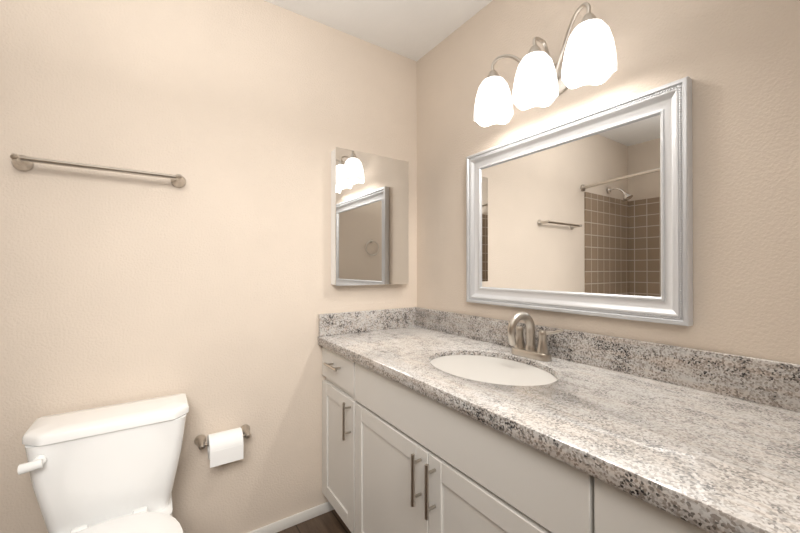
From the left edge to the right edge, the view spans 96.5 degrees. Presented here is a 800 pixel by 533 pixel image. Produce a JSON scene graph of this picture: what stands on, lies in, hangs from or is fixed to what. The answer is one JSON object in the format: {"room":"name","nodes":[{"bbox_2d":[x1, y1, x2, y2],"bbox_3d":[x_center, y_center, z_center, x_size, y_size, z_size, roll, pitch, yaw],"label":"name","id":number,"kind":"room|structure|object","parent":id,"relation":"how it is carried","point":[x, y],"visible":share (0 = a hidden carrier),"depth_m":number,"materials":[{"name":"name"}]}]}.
{"room":"bathroom","nodes":[
{"label":"bathroom","id":0,"kind":"room"},
{"bbox_2d":[0,0,416,532],"bbox_3d":[-1.029,0.003,1.412,2.850,2.440,0.100,0,0,-34],"label":"wall","id":1,"kind":"structure","parent":0,"point":[210,291],"depth_m":1.47,"materials":[{"name":"beige paint"}]},
{"bbox_2d":[10,153,185,187],"bbox_3d":[-1.055,-0.345,1.284,0.494,0.052,0.085,0,0,-34],"label":"towel bar","id":2,"kind":"object","parent":1,"relation":"attached to","point":[22,163],"visible":1,"depth_m":1.23,"materials":[{"name":"silver metal"}]},
{"bbox_2d":[194,424,250,467],"bbox_3d":[-0.726,0.737,1.483,0.216,0.108,0.112,0,0,-34],"label":"toilet paper holder","id":3,"kind":"object","parent":1,"relation":"attached to","point":[224,447],"visible":0.98,"depth_m":1.45,"materials":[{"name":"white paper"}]},
{"bbox_2d":[248,501,333,532],"bbox_3d":[-0.872,1.200,1.444,1.331,0.048,0.010,0,0,-34],"label":"baseboard","id":4,"kind":"structure","parent":1,"relation":"attached to","point":[296,519],"depth_m":1.68,"materials":[{"name":"white"}]},
{"bbox_2d":[319,307,413,334],"bbox_3d":[-0.155,0.291,1.923,0.585,0.110,0.020,0,0,-34],"label":"backsplash","id":5,"kind":"structure","parent":1,"relation":"attached to","point":[341,323],"depth_m":1.89,"materials":[{"name":"grey stone"}]},
{"bbox_2d":[331,147,408,285],"bbox_3d":[-0.151,-0.245,1.899,0.439,0.682,0.068,0,0,-34],"label":"medicine cabinet mirror","id":6,"kind":"object","parent":1,"relation":"attached to","point":[369,219],"visible":1,"depth_m":1.85,"materials":[{"name":"clear mirror"}]},
{"bbox_2d":[277,509,350,532],"bbox_3d":[-0.290,1.268,0.305,2.850,0.100,2.750,0,0,-34],"label":"floor","id":7,"kind":"structure","parent":0,"point":[331,521],"depth_m":1.68,"materials":[{"name":"brown wood"}]},
{"bbox_2d":[17,393,188,532],"bbox_3d":[-0.836,0.860,1.014,0.432,0.725,0.725,0,0,-34],"label":"toilet","id":8,"kind":"object","parent":7,"relation":"on","point":[108,469],"visible":1,"depth_m":1.15,"materials":[{"name":"white ceramic"}]},
{"bbox_2d":[318,343,721,532],"bbox_3d":[0.490,0.803,0.959,0.624,0.836,2.336,0,0,-34],"label":"bathroom vanity","id":9,"kind":"object","parent":7,"relation":"on","point":[436,421],"depth_m":1.02,"materials":[{"name":"white paint"}]},
{"bbox_2d":[318,327,799,532],"bbox_3d":[0.503,0.361,0.956,0.609,0.040,2.358,0,0,-34],"label":"countertop","id":10,"kind":"structure","parent":9,"relation":"on","point":[726,463],"depth_m":0.76,"materials":[{"name":"grey stone"}]},
{"bbox_2d":[422,351,565,390],"bbox_3d":[0.308,0.450,1.248,0.396,0.175,0.528,0,0,-34],"label":"sink","id":11,"kind":"object","parent":10,"relation":"in","point":[508,374],"depth_m":1.25,"materials":[{"name":"white ceramic"}]},
{"bbox_2d":[507,312,562,361],"bbox_3d":[0.455,0.255,1.329,0.154,0.174,0.241,0,0,-34],"label":"faucet","id":12,"kind":"object","parent":10,"relation":"on","point":[531,350],"visible":1,"depth_m":1.32,"materials":[{"name":"silver metal"}]},
{"bbox_2d":[264,0,492,61],"bbox_3d":[-0.290,-1.272,0.319,2.850,0.100,2.750,0,0,-34],"label":"ceiling","id":13,"kind":"structure","parent":0,"point":[416,30],"depth_m":1.75,"materials":[{"name":"paint"}]},
{"bbox_2d":[417,0,799,363],"bbox_3d":[0.879,0.001,1.037,0.100,2.440,2.650,0,0,-34],"label":"wall","id":14,"kind":"structure","parent":0,"point":[737,62],"depth_m":1.01,"materials":[{"name":"beige paint"}]},
{"bbox_2d":[474,2,616,126],"bbox_3d":[0.510,-0.723,1.308,0.212,0.252,0.546,0,0,-34],"label":"sconce","id":15,"kind":"object","parent":14,"relation":"attached to","point":[589,58],"visible":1,"depth_m":1.23,"materials":[{"name":"white glass"}]},
{"bbox_2d":[466,76,692,325],"bbox_3d":[0.575,-0.181,1.369,0.034,0.701,0.873,0,0,-34],"label":"framed mirror","id":16,"kind":"object","parent":14,"relation":"attached to","point":[590,213],"visible":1,"depth_m":1.24,"materials":[{"name":"silver metal"}]},
{"bbox_2d":[414,307,799,410],"bbox_3d":[0.747,0.287,1.121,0.020,0.110,2.358,0,0,-34],"label":"backsplash","id":17,"kind":"structure","parent":14,"relation":"attached to","point":[759,380],"depth_m":1.06,"materials":[{"name":"grey stone"}]}
]}

